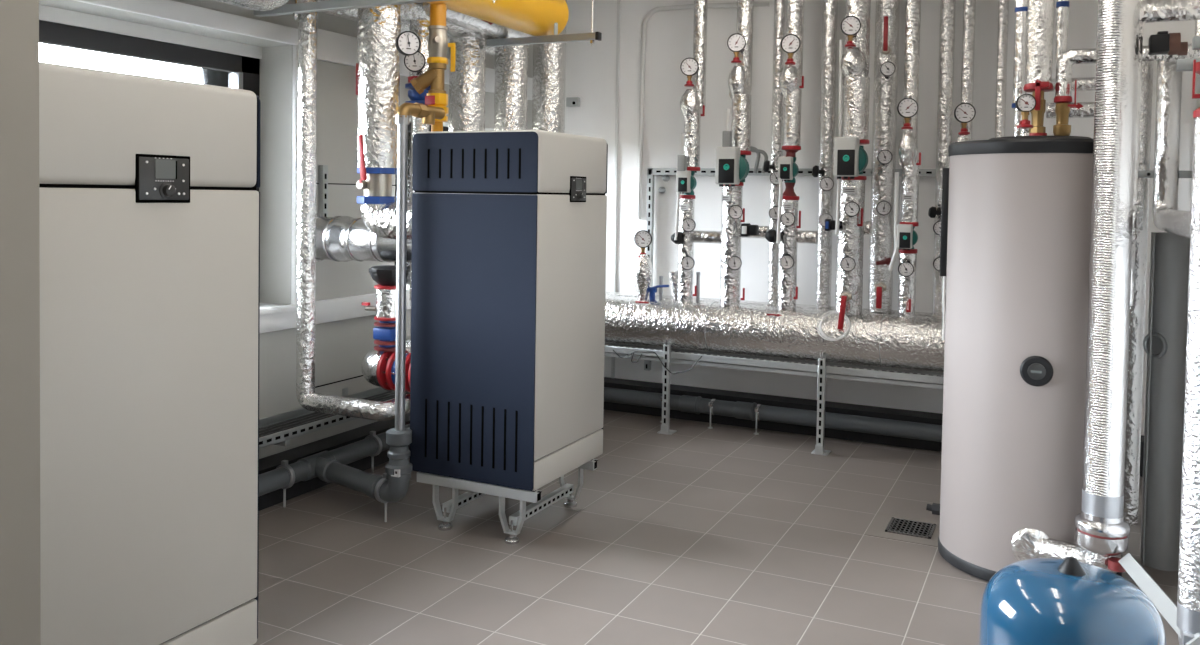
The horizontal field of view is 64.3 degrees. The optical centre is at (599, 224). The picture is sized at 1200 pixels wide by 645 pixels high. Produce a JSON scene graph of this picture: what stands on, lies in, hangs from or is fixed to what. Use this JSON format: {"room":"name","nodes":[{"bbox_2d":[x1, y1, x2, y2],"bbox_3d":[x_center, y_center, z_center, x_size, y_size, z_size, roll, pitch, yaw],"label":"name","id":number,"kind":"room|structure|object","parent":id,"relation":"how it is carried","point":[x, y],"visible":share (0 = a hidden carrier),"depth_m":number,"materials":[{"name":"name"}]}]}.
{"room":"mechanical room","nodes":[
{"label":"mechanical room","id":0,"kind":"room"},
{"bbox_2d":[0,0,40,644],"bbox_3d":[-2.910,-0.021,0.787,2.120,3.100,3.667,2,2,26],"label":"wall","id":1,"kind":"structure","parent":0,"point":[20,568],"depth_m":1.94,"materials":[{"name":"beige paint"}]},
{"bbox_2d":[39,0,532,458],"bbox_3d":[-2.571,-0.103,3.559,0.300,3.100,8.950,2,2,26],"label":"wall","id":2,"kind":"structure","parent":0,"point":[341,346],"depth_m":5.20,"materials":[{"name":"white paint"}]},
{"bbox_2d":[39,0,494,314],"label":"window","id":3,"kind":"structure","parent":2,"relation":"in","point":[216,62],"depth_m":4.64,"materials":[{"name":"white"}]},
{"bbox_2d":[318,165,327,216],"bbox_3d":[-1.537,-0.111,5.300,0.036,0.438,0.040,2,2,26],"label":"strut","id":4,"kind":"object","parent":2,"relation":"attached to","point":[322,169],"visible":0.58,"depth_m":5.28,"materials":[{"name":"grey metal"}]},
{"bbox_2d":[259,387,394,448],"bbox_3d":[-1.687,1.052,4.658,0.389,0.160,2.850,2,2,26],"label":"cable tray","id":5,"kind":"object","parent":2,"relation":"attached to","point":[282,438],"visible":0.13,"depth_m":4.83,"materials":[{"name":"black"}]},
{"bbox_2d":[259,391,405,437],"bbox_3d":[-1.647,1.017,4.638,0.186,0.020,2.850,2,2,26],"label":"cable bundle","id":6,"kind":"object","parent":5,"relation":"in","point":[315,416],"visible":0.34,"depth_m":4.92,"materials":[{"name":"black"}]},
{"bbox_2d":[259,413,409,510],"bbox_3d":[-1.583,1.313,5.153,0.160,0.200,5.280,2,2,26],"label":"baseboard","id":7,"kind":"structure","parent":2,"relation":"attached to","point":[271,462],"depth_m":5.17,"materials":[{"name":"black"}]},
{"bbox_2d":[260,289,410,332],"bbox_3d":[-1.769,0.496,4.862,0.035,0.125,4.630,2,2,26],"label":"trim","id":8,"kind":"structure","parent":2,"relation":"attached to","point":[336,309],"depth_m":5.35,"materials":[{"name":"white"}]},
{"bbox_2d":[316,214,411,262],"bbox_3d":[-1.158,0.086,5.089,0.913,0.264,0.264,2,2,26],"label":"flue pipe","id":9,"kind":"object","parent":2,"relation":"attached to","point":[338,238],"visible":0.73,"depth_m":5.07,"materials":[{"name":"silver metal"}]},
{"bbox_2d":[317,29,532,99],"bbox_3d":[-1.015,-1.014,6.322,0.030,0.165,2.580,2,2,26],"label":"trim","id":10,"kind":"structure","parent":2,"relation":"attached to","point":[333,47],"depth_m":5.42,"materials":[{"name":"white"}]},
{"bbox_2d":[253,410,1179,644],"bbox_3d":[-0.583,1.569,2.630,4.780,0.120,9.350,2,2,26],"label":"floor","id":11,"kind":"structure","parent":0,"point":[696,534],"depth_m":4.17,"materials":[{"name":"tile"}]},
{"bbox_2d":[39,62,260,644],"bbox_3d":[-1.458,0.552,2.630,0.720,1.885,0.730,2,2,26],"label":"boiler","id":12,"kind":"object","parent":11,"relation":"on","point":[149,200],"visible":0.95,"depth_m":2.46,"materials":[{"name":"white metal"}]},
{"bbox_2d":[39,62,256,186],"bbox_3d":[-1.456,-0.248,2.611,0.695,0.284,0.712,2,2,26],"label":"hood","id":13,"kind":"object","parent":12,"relation":"attached to","point":[98,128],"depth_m":2.42,"materials":[{"name":"grey metal"}]},
{"bbox_2d":[259,424,411,521],"bbox_3d":[-1.150,1.195,4.928,0.802,0.465,3.400,2,2,26],"label":"pipe","id":14,"kind":"object","parent":11,"relation":"on","point":[330,466],"visible":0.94,"depth_m":4.74,"materials":[{"name":"grey plastic"}]},
{"bbox_2d":[385,428,411,480],"bbox_3d":[-0.957,1.092,4.548,0.128,0.230,0.128,2,2,26],"label":"socket","id":15,"kind":"object","parent":14,"relation":"attached to","point":[399,468],"depth_m":4.50,"materials":[{"name":"grey plastic"}]},
{"bbox_2d":[395,95,444,430],"bbox_3d":[-0.881,0.172,4.638,0.072,1.606,0.332,2,2,26],"label":"tube","id":16,"kind":"object","parent":14,"relation":"on","point":[428,114],"visible":1,"depth_m":4.50,"materials":[{"name":"grey metal"}]},
{"bbox_2d":[410,130,607,543],"bbox_3d":[-0.429,0.501,4.742,0.720,1.885,0.730,2,2,26],"label":"boiler","id":17,"kind":"object","parent":11,"relation":"on","point":[508,264],"visible":0.98,"depth_m":4.44,"materials":[{"name":"blue"}]},
{"bbox_2d":[355,5,411,239],"bbox_3d":[-1.026,-0.556,4.713,0.383,1.258,0.213,2,2,26],"label":"insulated pipe","id":18,"kind":"object","parent":17,"relation":"attached to","point":[377,71],"visible":0.84,"depth_m":4.67,"materials":[{"name":"silver metal"}]},
{"bbox_2d":[395,31,420,55],"bbox_3d":[-0.916,-0.858,4.537,0.114,0.114,0.061,0,2,-28],"label":"thermometer","id":19,"kind":"object","parent":18,"relation":"attached to","point":[407,43],"visible":1,"depth_m":4.51,"materials":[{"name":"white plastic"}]},
{"bbox_2d":[361,339,410,391],"bbox_3d":[-0.966,0.745,5.105,0.549,0.212,0.610,2,2,26],"label":"insulated pipe","id":20,"kind":"object","parent":17,"relation":"attached to","point":[377,367],"visible":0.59,"depth_m":4.87,"materials":[{"name":"silver metal"}]},
{"bbox_2d":[296,0,409,420],"bbox_3d":[-1.194,-0.123,4.827,0.589,2.136,0.370,2,2,26],"label":"insulated pipe","id":21,"kind":"object","parent":20,"relation":"attached to","point":[307,398],"visible":0.96,"depth_m":4.77,"materials":[{"name":"silver metal"}]},
{"bbox_2d":[362,265,409,351],"bbox_3d":[-1.096,0.433,4.939,0.200,0.432,0.208,-1,2,-42],"label":"stack","id":22,"kind":"object","parent":20,"relation":"on","point":[384,334],"visible":0.7,"depth_m":4.87,"materials":[{"name":"metal"}]},
{"bbox_2d":[416,130,606,192],"bbox_3d":[-0.427,-0.299,4.723,0.695,0.284,0.712,2,2,26],"label":"hood","id":23,"kind":"object","parent":17,"relation":"attached to","point":[490,161],"depth_m":4.42,"materials":[{"name":"blue metal"}]},
{"bbox_2d":[604,387,941,441],"bbox_3d":[1.309,1.321,6.376,3.550,0.197,0.143,2,2,26],"label":"drain pipe","id":24,"kind":"object","parent":11,"relation":"on","point":[753,411],"visible":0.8,"depth_m":6.41,"materials":[{"name":"grey plastic"}]},
{"bbox_2d":[604,340,943,455],"bbox_3d":[1.090,1.099,6.427,2.800,0.632,0.640,2,2,26],"label":"support frame","id":25,"kind":"object","parent":11,"relation":"on","point":[668,355],"visible":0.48,"depth_m":6.13,"materials":[{"name":"metal"}]},
{"bbox_2d":[605,295,944,372],"bbox_3d":[1.043,0.694,6.249,2.850,0.345,0.377,2,2,26],"label":"pipe","id":26,"kind":"object","parent":25,"relation":"on","point":[916,343],"depth_m":6.08,"materials":[{"name":"silver metal"}]},
{"bbox_2d":[633,254,652,299],"bbox_3d":[0.299,0.363,6.606,0.142,0.317,0.144,2,2,26],"label":"insulated riser","id":27,"kind":"object","parent":26,"relation":"on","point":[643,270],"visible":1,"depth_m":6.56,"materials":[{"name":"silver metal"}]},
{"bbox_2d":[634,230,651,256],"bbox_3d":[0.298,0.134,6.598,0.122,0.189,0.068,1,2,12],"label":"pressure gauge","id":28,"kind":"object","parent":27,"relation":"on","point":[643,238],"visible":1,"depth_m":6.58,"materials":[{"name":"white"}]},
{"bbox_2d":[669,271,677,299],"bbox_3d":[0.533,0.445,6.655,0.116,0.242,0.078,2,2,26],"label":"stub","id":29,"kind":"object","parent":26,"relation":"attached to","point":[673,276],"visible":0.47,"depth_m":6.63,"materials":[{"name":"silver metal"}]},
{"bbox_2d":[677,0,707,302],"bbox_3d":[0.626,-0.582,6.484,0.172,2.227,0.283,1,2,8],"label":"insulated riser","id":30,"kind":"object","parent":26,"relation":"on","point":[693,101],"visible":0.88,"depth_m":6.44,"materials":[{"name":"silver metal"}]},
{"bbox_2d":[676,170,696,194],"bbox_3d":[0.587,-0.280,6.431,0.114,0.163,0.151,2,2,26],"label":"pump","id":31,"kind":"object","parent":30,"relation":"on","point":[686,182],"visible":0.99,"depth_m":6.38,"materials":[{"name":"teal"}]},
{"bbox_2d":[677,133,686,170],"bbox_3d":[0.551,-0.484,6.379,0.053,0.254,0.050,2,2,26],"label":"junction box","id":32,"kind":"object","parent":31,"relation":"on","point":[682,159],"visible":1,"depth_m":6.37,"materials":[{"name":"grey plastic"}]},
{"bbox_2d":[680,58,698,86],"bbox_3d":[0.603,-1.026,6.429,0.122,0.189,0.068,1,2,12],"label":"pressure gauge","id":33,"kind":"object","parent":30,"relation":"attached to","point":[689,67],"visible":1,"depth_m":6.42,"materials":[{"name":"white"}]},
{"bbox_2d":[692,230,720,243],"bbox_3d":[0.733,0.085,6.432,0.208,0.086,0.086,2,2,26],"label":"pipe","id":34,"kind":"object","parent":30,"relation":"attached to","point":[712,237],"visible":0.88,"depth_m":6.40,"materials":[{"name":"silver metal"}]},
{"bbox_2d":[720,0,753,306],"bbox_3d":[0.927,-0.573,6.359,0.197,2.227,0.274,2,2,26],"label":"insulated riser","id":35,"kind":"object","parent":26,"relation":"on","point":[740,76],"visible":0.88,"depth_m":6.29,"materials":[{"name":"silver metal"}]},
{"bbox_2d":[715,147,748,186],"bbox_3d":[0.875,-0.376,6.261,0.187,0.256,0.250,2,2,26],"label":"pump","id":36,"kind":"object","parent":35,"relation":"on","point":[731,167],"visible":0.99,"depth_m":6.17,"materials":[{"name":"teal"}]},
{"bbox_2d":[722,109,731,146],"bbox_3d":[0.832,-0.630,6.238,0.052,0.248,0.050,2,2,26],"label":"junction box","id":37,"kind":"object","parent":36,"relation":"on","point":[727,135],"visible":0.93,"depth_m":6.22,"materials":[{"name":"grey plastic"}]},
{"bbox_2d":[727,33,745,62],"bbox_3d":[0.898,-1.160,6.282,0.122,0.189,0.068,1,2,12],"label":"pressure gauge","id":38,"kind":"object","parent":35,"relation":"attached to","point":[736,42],"visible":1,"depth_m":6.27,"materials":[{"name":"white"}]},
{"bbox_2d":[741,223,758,236],"bbox_3d":[0.972,0.036,6.191,0.104,0.084,0.075,2,2,26],"label":"valve","id":39,"kind":"object","parent":35,"relation":"attached to","point":[747,229],"visible":1,"depth_m":6.17,"materials":[{"name":"black plastic"}]},
{"bbox_2d":[777,0,803,309],"bbox_3d":[1.232,-0.563,6.201,0.158,2.227,0.292,1,2,10],"label":"insulated riser","id":40,"kind":"object","parent":26,"relation":"on","point":[791,78],"visible":0.91,"depth_m":6.12,"materials":[{"name":"silver metal"}]},
{"bbox_2d":[778,157,798,182],"bbox_3d":[1.211,-0.350,6.125,0.114,0.163,0.151,2,2,26],"label":"pump","id":41,"kind":"object","parent":40,"relation":"on","point":[788,169],"visible":0.99,"depth_m":6.07,"materials":[{"name":"grey plastic"}]},
{"bbox_2d":[776,178,782,242],"bbox_3d":[1.146,-0.089,6.093,0.036,0.417,0.024,2,2,26],"label":"cable conduit","id":42,"kind":"object","parent":41,"relation":"attached to","point":[779,179],"visible":1,"depth_m":6.08,"materials":[{"name":"white plastic"}]},
{"bbox_2d":[781,34,799,64],"bbox_3d":[1.222,-1.123,6.125,0.122,0.189,0.068,1,2,12],"label":"pressure gauge","id":43,"kind":"object","parent":40,"relation":"on","point":[790,43],"visible":1,"depth_m":6.11,"materials":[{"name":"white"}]},
{"bbox_2d":[798,230,817,243],"bbox_3d":[1.342,0.082,6.180,0.120,0.085,0.085,2,2,26],"label":"pipe","id":44,"kind":"object","parent":40,"relation":"attached to","point":[808,237],"visible":1,"depth_m":6.15,"materials":[{"name":"silver metal"}]},
{"bbox_2d":[835,0,870,329],"bbox_3d":[1.595,-0.510,5.994,0.194,2.308,0.393,2,2,26],"label":"insulated riser","id":45,"kind":"object","parent":26,"relation":"attached to","point":[854,64],"visible":0.88,"depth_m":5.93,"materials":[{"name":"silver metal"}]},
{"bbox_2d":[838,40,842,136],"bbox_3d":[1.505,-0.847,5.978,0.028,0.612,0.020,2,2,26],"label":"cable conduit","id":46,"kind":"object","parent":45,"relation":"attached to","point":[840,41],"visible":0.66,"depth_m":5.97,"materials":[{"name":"white plastic"}]},
{"bbox_2d":[840,257,855,271],"bbox_3d":[1.527,0.243,5.888,0.091,0.091,0.061,1,2,12],"label":"thermometer","id":47,"kind":"object","parent":45,"relation":"attached to","point":[847,264],"visible":1,"depth_m":5.86,"materials":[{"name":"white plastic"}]},
{"bbox_2d":[833,137,867,178],"bbox_3d":[1.561,-0.409,5.927,0.187,0.256,0.250,2,2,26],"label":"pump","id":48,"kind":"object","parent":45,"relation":"on","point":[850,160],"visible":1,"depth_m":5.84,"materials":[{"name":"grey plastic"}]},
{"bbox_2d":[835,177,841,233],"bbox_3d":[1.477,-0.133,5.914,0.034,0.385,0.024,2,2,26],"label":"cable conduit","id":49,"kind":"object","parent":48,"relation":"attached to","point":[839,180],"visible":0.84,"depth_m":5.91,"materials":[{"name":"white plastic"}]},
{"bbox_2d":[841,16,860,46],"bbox_3d":[1.563,-1.204,5.958,0.122,0.189,0.068,1,2,12],"label":"pressure gauge","id":50,"kind":"object","parent":45,"relation":"on","point":[850,25],"visible":1,"depth_m":5.94,"materials":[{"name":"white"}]},
{"bbox_2d":[844,202,859,215],"bbox_3d":[1.547,-0.095,5.870,0.091,0.091,0.061,1,2,12],"label":"thermometer","id":51,"kind":"object","parent":45,"relation":"attached to","point":[851,208],"visible":1,"depth_m":5.84,"materials":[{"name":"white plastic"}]},
{"bbox_2d":[898,0,920,317],"bbox_3d":[1.900,-0.543,5.875,0.132,2.227,0.272,1,2,13],"label":"insulated riser","id":52,"kind":"object","parent":26,"relation":"on","point":[908,147],"visible":0.94,"depth_m":5.82,"materials":[{"name":"silver metal"}]},
{"bbox_2d":[898,261,913,276],"bbox_3d":[1.845,0.268,5.767,0.091,0.091,0.061,1,2,12],"label":"thermometer","id":53,"kind":"object","parent":52,"relation":"attached to","point":[905,269],"visible":1,"depth_m":5.74,"materials":[{"name":"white plastic"}]},
{"bbox_2d":[897,224,917,249],"bbox_3d":[1.872,0.081,5.813,0.114,0.163,0.151,2,2,26],"label":"pump","id":54,"kind":"object","parent":52,"relation":"on","point":[907,236],"visible":0.98,"depth_m":5.76,"materials":[{"name":"grey plastic"}]},
{"bbox_2d":[888,172,898,270],"bbox_3d":[1.789,-0.018,5.804,0.063,0.601,0.026,2,2,26],"label":"cable conduit","id":55,"kind":"object","parent":54,"relation":"attached to","point":[896,189],"visible":1,"depth_m":5.79,"materials":[{"name":"white plastic"}]},
{"bbox_2d":[897,98,917,128],"bbox_3d":[1.873,-0.676,5.819,0.122,0.189,0.068,1,2,12],"label":"pressure gauge","id":56,"kind":"object","parent":52,"relation":"attached to","point":[907,108],"visible":1,"depth_m":5.80,"materials":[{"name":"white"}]},
{"bbox_2d":[864,512,939,546],"bbox_3d":[1.487,1.478,4.636,0.334,0.019,0.363,2,2,26],"label":"floor drain","id":57,"kind":"object","parent":11,"relation":"on","point":[883,525],"visible":0.98,"depth_m":4.62,"materials":[{"name":"silver metal"}]},
{"bbox_2d":[926,136,1121,580],"bbox_3d":[1.914,0.558,4.221,0.748,1.879,0.748,0,2,-25],"label":"water tank","id":58,"kind":"object","parent":11,"relation":"on","point":[1015,232],"visible":0.78,"depth_m":3.93,"materials":[{"name":"beige metal"}]},
{"bbox_2d":[1021,128,1029,135],"bbox_3d":[1.865,-0.400,4.189,0.036,0.058,0.036,2,2,26],"label":"pipe","id":59,"kind":"object","parent":58,"relation":"on","point":[1024,131],"visible":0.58,"depth_m":4.17,"materials":[{"name":"silver metal"}]},
{"bbox_2d":[1015,94,1035,127],"bbox_3d":[1.863,-0.497,4.185,0.081,0.148,0.068,1,2,12],"label":"pressure gauge","id":60,"kind":"object","parent":59,"relation":"attached to","point":[1025,103],"visible":1,"depth_m":4.17,"materials":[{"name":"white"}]},
{"bbox_2d":[1023,0,1054,135],"bbox_3d":[1.961,-0.993,4.246,0.122,1.222,0.129,2,2,26],"label":"insulated pipe","id":61,"kind":"object","parent":58,"relation":"attached to","point":[1040,16],"visible":0.91,"depth_m":4.21,"materials":[{"name":"silver metal"}]},
{"bbox_2d":[1053,20,1199,135],"bbox_3d":[2.282,-0.982,4.094,0.601,1.224,0.086,2,2,26],"label":"insulated pipe","id":62,"kind":"object","parent":58,"relation":"attached to","point":[1063,79],"visible":0.73,"depth_m":4.18,"materials":[{"name":"silver metal"}]},
{"bbox_2d":[979,557,1165,644],"bbox_3d":[1.221,1.204,2.494,0.433,0.675,0.433,2,2,26],"label":"vessel","id":63,"kind":"object","parent":11,"relation":"on","point":[1034,601],"visible":1,"depth_m":2.38,"materials":[{"name":"blue metal"}]},
{"bbox_2d":[1123,0,1153,525],"bbox_3d":[2.656,-0.058,4.735,0.111,3.100,0.111,2,2,26],"label":"insulated pipe","id":64,"kind":"object","parent":11,"relation":"on","point":[1137,312],"visible":0.45,"depth_m":4.70,"materials":[{"name":"silver metal"}]},
{"bbox_2d":[1046,102,1094,117],"bbox_3d":[2.488,-0.578,4.804,0.440,0.081,0.082,2,2,26],"label":"insulated pipe","id":65,"kind":"object","parent":64,"relation":"attached to","point":[1082,109],"visible":0.39,"depth_m":4.81,"materials":[{"name":"silver metal"}]},
{"bbox_2d":[1049,77,1095,91],"bbox_3d":[2.490,-0.707,4.800,0.440,0.068,0.068,2,2,26],"label":"insulated pipe","id":66,"kind":"object","parent":64,"relation":"attached to","point":[1086,83],"visible":0.2,"depth_m":4.80,"materials":[{"name":"silver metal"}]},
{"bbox_2d":[1140,232,1189,570],"bbox_3d":[2.482,0.772,4.204,0.177,1.470,0.180,2,2,26],"label":"storage tank","id":67,"kind":"object","parent":11,"relation":"on","point":[1165,343],"visible":0.94,"depth_m":4.15,"materials":[{"name":"grey metal"}]},
{"bbox_2d":[1176,60,1199,644],"bbox_3d":[1.862,-0.011,2.869,0.172,3.100,0.139,2,2,26],"label":"insulated pipe","id":68,"kind":"object","parent":11,"relation":"on","point":[1188,598],"visible":1,"depth_m":2.88,"materials":[{"name":"silver metal"}]},
{"bbox_2d":[1118,553,1199,644],"bbox_3d":[1.899,1.272,3.236,0.072,0.115,0.812,1,2,16],"label":"duct","id":69,"kind":"object","parent":68,"relation":"attached to","point":[1162,602],"visible":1,"depth_m":3.25,"materials":[{"name":"grey plastic"}]},
{"bbox_2d":[565,0,1164,434],"bbox_3d":[1.446,-0.139,6.691,4.780,3.100,0.200,2,2,26],"label":"wall","id":70,"kind":"structure","parent":0,"point":[590,70],"depth_m":6.78,"materials":[{"name":"white paint"}]},
{"bbox_2d":[611,0,620,377],"bbox_3d":[0.120,-0.279,7.213,0.024,2.895,0.018,2,2,26],"label":"trim","id":71,"kind":"structure","parent":70,"relation":"attached to","point":[618,1],"depth_m":7.20,"materials":[{"name":"white"}]},
{"bbox_2d":[637,1,770,218],"bbox_3d":[0.730,-0.809,6.891,0.986,1.566,0.036,2,2,26],"label":"cable conduit","id":72,"kind":"object","parent":70,"relation":"attached to","point":[768,3],"visible":0.77,"depth_m":7.07,"materials":[{"name":"white plastic"}]},
{"bbox_2d":[605,291,942,317],"bbox_3d":[1.161,0.637,6.543,2.800,0.212,0.212,2,2,26],"label":"pipe","id":73,"kind":"object","parent":70,"relation":"attached to","point":[804,306],"visible":0.08,"depth_m":6.51,"materials":[{"name":"silver metal"}]},
{"bbox_2d":[768,0,785,303],"bbox_3d":[1.204,-0.571,6.492,0.080,2.232,0.080,2,2,26],"label":"insulated riser","id":74,"kind":"object","parent":73,"relation":"on","point":[779,5],"visible":0.67,"depth_m":6.46,"materials":[{"name":"silver metal"}]},
{"bbox_2d":[816,0,837,307],"bbox_3d":[1.509,-0.561,6.344,0.098,2.232,0.098,2,2,26],"label":"insulated riser","id":75,"kind":"object","parent":73,"relation":"on","point":[830,7],"visible":0.91,"depth_m":6.31,"materials":[{"name":"silver metal"}]},
{"bbox_2d":[868,0,899,312],"bbox_3d":[1.784,-0.548,6.056,0.162,2.232,0.431,2,2,26],"label":"insulated riser","id":76,"kind":"object","parent":73,"relation":"on","point":[887,12],"visible":0.96,"depth_m":6.13,"materials":[{"name":"silver metal"}]},
{"bbox_2d":[877,150,891,163],"bbox_3d":[1.808,-0.428,6.069,0.091,0.091,0.061,1,2,12],"label":"thermometer","id":77,"kind":"object","parent":76,"relation":"attached to","point":[884,156],"visible":1,"depth_m":6.04,"materials":[{"name":"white plastic"}]},
{"bbox_2d":[880,62,894,75],"bbox_3d":[1.821,-0.982,6.049,0.091,0.091,0.061,1,2,12],"label":"thermometer","id":78,"kind":"object","parent":76,"relation":"attached to","point":[887,68],"visible":1,"depth_m":6.03,"materials":[{"name":"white plastic"}]},
{"bbox_2d":[932,0,955,315],"bbox_3d":[2.171,-0.540,6.022,0.093,2.232,0.093,2,2,26],"label":"insulated riser","id":79,"kind":"object","parent":73,"relation":"on","point":[947,7],"visible":0.71,"depth_m":5.98,"materials":[{"name":"silver metal"}]},
{"bbox_2d":[955,0,975,141],"bbox_3d":[2.242,-0.531,5.877,0.124,2.240,0.274,2,2,26],"label":"insulated riser","id":80,"kind":"object","parent":73,"relation":"attached to","point":[969,6],"visible":0.27,"depth_m":5.92,"materials":[{"name":"silver metal"}]},
{"bbox_2d":[954,103,975,133],"bbox_3d":[2.211,-0.642,5.794,0.122,0.189,0.068,1,2,12],"label":"pressure gauge","id":81,"kind":"object","parent":80,"relation":"on","point":[964,113],"visible":1,"depth_m":5.78,"materials":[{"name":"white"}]},
{"bbox_2d":[995,0,1008,137],"bbox_3d":[2.461,-0.531,5.881,0.060,2.232,0.060,2,2,26],"label":"insulated riser","id":82,"kind":"object","parent":73,"relation":"on","point":[1003,5],"visible":0.41,"depth_m":5.85,"materials":[{"name":"silver metal"}]},
{"bbox_2d":[644,168,935,370],"bbox_3d":[1.425,0.366,6.563,2.397,1.498,0.072,2,2,25],"label":"frame","id":83,"kind":"object","parent":70,"relation":"attached to","point":[651,172],"visible":0.49,"depth_m":6.99,"materials":[{"name":"metal"}]},
{"bbox_2d":[604,377,1143,476],"bbox_3d":[1.457,1.316,6.509,4.120,0.205,0.180,2,2,26],"label":"baseboard","id":84,"kind":"structure","parent":70,"relation":"attached to","point":[726,395],"depth_m":6.53,"materials":[{"name":"black plastic"}]},
{"bbox_2d":[1178,71,1199,210],"bbox_3d":[1.501,0.024,1.578,0.200,3.100,8.950,2,2,26],"label":"wall","id":85,"kind":"structure","parent":0,"point":[1188,105],"depth_m":4.97,"materials":[{"name":"white paint"}]},
{"bbox_2d":[1138,170,1191,177],"bbox_3d":[2.715,-0.243,4.627,0.300,0.090,0.065,2,2,26],"label":"bracket","id":86,"kind":"object","parent":85,"relation":"attached to","point":[1141,173],"visible":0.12,"depth_m":4.64,"materials":[{"name":"grey metal"}]},
{"bbox_2d":[1143,20,1194,45],"bbox_3d":[2.622,-0.856,4.376,0.281,0.171,0.200,2,2,26],"label":"wall box","id":87,"kind":"object","parent":85,"relation":"attached to","point":[1186,28],"visible":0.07,"depth_m":4.29,"materials":[{"name":"white plastic"}]},
{"bbox_2d":[1176,58,1199,71],"bbox_3d":[2.109,-0.550,3.276,0.225,0.040,0.040,2,2,26],"label":"support rail","id":88,"kind":"object","parent":85,"relation":"attached to","point":[1182,65],"visible":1,"depth_m":3.30,"materials":[{"name":"grey metal"}]},
{"bbox_3d":[-0.532,-1.649,2.528,4.780,0.120,9.350,2,2,26],"label":"ceiling","id":89,"kind":"structure","parent":0,"visible":0},
{"bbox_2d":[213,0,288,10],"bbox_3d":[-1.982,-1.310,3.616,0.212,0.671,2.271,2,2,26],"label":"insulated pipe","id":90,"kind":"object","parent":89,"relation":"hanging from","point":[258,5],"visible":1,"depth_m":4.38,"materials":[{"name":"silver metal"}]},
{"bbox_2d":[318,0,494,56],"bbox_3d":[-1.115,-1.421,5.794,0.202,0.561,1.901,2,2,26],"label":"insulated pipe","id":91,"kind":"object","parent":89,"relation":"hanging from","point":[349,14],"visible":0.1,"depth_m":5.24,"materials":[{"name":"silver metal"}]},
{"bbox_2d":[355,2,485,130],"bbox_3d":[-1.090,-0.288,5.420,0.228,2.800,1.467,2,2,24],"label":"insulated pipe","id":92,"kind":"object","parent":89,"relation":"hanging from","point":[467,83],"visible":0.26,"depth_m":5.87,"materials":[{"name":"silver metal"}]},
{"bbox_2d":[494,37,527,129],"bbox_3d":[-0.605,-0.312,6.407,0.222,2.800,0.222,2,2,26],"label":"insulated pipe","id":93,"kind":"object","parent":89,"relation":"hanging from","point":[511,65],"visible":0.19,"depth_m":6.29,"materials":[{"name":"silver metal"}]},
{"bbox_2d":[487,0,601,50],"bbox_3d":[-0.342,-1.372,5.741,0.769,0.631,0.048,2,2,26],"label":"hanging rail","id":94,"kind":"object","parent":89,"relation":"hanging from","point":[593,36],"visible":1,"depth_m":5.71,"materials":[{"name":"grey metal"}]},
{"bbox_2d":[423,2,532,45],"bbox_3d":[-0.681,-1.228,5.699,0.181,0.178,1.000,2,2,26],"label":"insulated pipe","id":95,"kind":"object","parent":94,"relation":"hanging from","point":[452,17],"visible":0.38,"depth_m":5.54,"materials":[{"name":"silver metal"}]},
{"bbox_2d":[405,20,429,299],"bbox_3d":[-0.991,-0.347,5.259,0.170,1.530,0.170,0,2,-34],"label":"insulated pipe","id":96,"kind":"object","parent":95,"relation":"attached to","point":[419,27],"visible":0.23,"depth_m":5.19,"materials":[{"name":"silver metal"}]},
{"bbox_2d":[404,51,425,71],"bbox_3d":[-0.996,-0.876,5.146,0.114,0.114,0.061,1,2,-6],"label":"thermometer","id":97,"kind":"object","parent":96,"relation":"attached to","point":[416,62],"visible":0.8,"depth_m":5.12,"materials":[{"name":"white plastic"}]},
{"bbox_2d":[410,0,568,131],"bbox_3d":[-0.687,-0.802,5.125,0.299,1.218,1.805,2,2,26],"label":"gas pipe","id":98,"kind":"object","parent":94,"relation":"on","point":[532,17],"visible":0.91,"depth_m":5.01,"materials":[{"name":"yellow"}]},
{"bbox_2d":[532,0,566,132],"bbox_3d":[-0.376,-0.323,6.873,0.238,2.800,0.238,2,2,26],"label":"insulated pipe","id":99,"kind":"object","parent":89,"relation":"hanging from","point":[549,60],"visible":0.2,"depth_m":6.75,"materials":[{"name":"silver metal"}]},
{"bbox_2d":[1012,0,1027,135],"bbox_3d":[2.009,-0.663,4.569,0.068,1.900,0.068,0,2,-19],"label":"insulated pipe","id":100,"kind":"object","parent":89,"relation":"hanging from","point":[1021,6],"visible":0.58,"depth_m":4.54,"materials":[{"name":"silver metal"}]},
{"bbox_2d":[1055,0,1068,61],"bbox_3d":[2.173,-1.186,4.476,0.056,0.843,0.056,2,2,26],"label":"insulated pipe","id":101,"kind":"object","parent":89,"relation":"hanging from","point":[1062,6],"visible":0.89,"depth_m":4.46,"materials":[{"name":"silver metal"}]},
{"bbox_2d":[1074,0,1199,571],"bbox_3d":[2.092,-0.125,3.645,0.433,2.915,0.194,2,2,28],"label":"insulated pipe","id":102,"kind":"object","parent":89,"relation":"hanging from","point":[1101,528],"visible":1,"depth_m":3.66,"materials":[{"name":"silver metal"}]},
{"bbox_2d":[1011,528,1112,568],"bbox_3d":[1.859,1.324,3.842,0.371,0.160,0.106,3,2,43],"label":"branch","id":103,"kind":"object","parent":102,"relation":"attached to","point":[1028,543],"visible":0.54,"depth_m":3.85,"materials":[{"name":"silver metal"}]},
{"bbox_2d":[1148,31,1187,55],"bbox_3d":[2.168,-0.689,3.645,0.126,0.091,0.084,2,2,26],"label":"valve actuator","id":104,"kind":"object","parent":102,"relation":"attached to","point":[1161,43],"visible":1,"depth_m":3.62,"materials":[{"name":"black plastic"}]},
{"bbox_2d":[1152,60,1190,238],"bbox_3d":[2.329,-0.766,3.755,0.105,1.633,1.883,2,2,26],"label":"insulated pipe","id":105,"kind":"object","parent":89,"relation":"hanging from","point":[1167,217],"visible":0.8,"depth_m":4.52,"materials":[{"name":"silver metal"}]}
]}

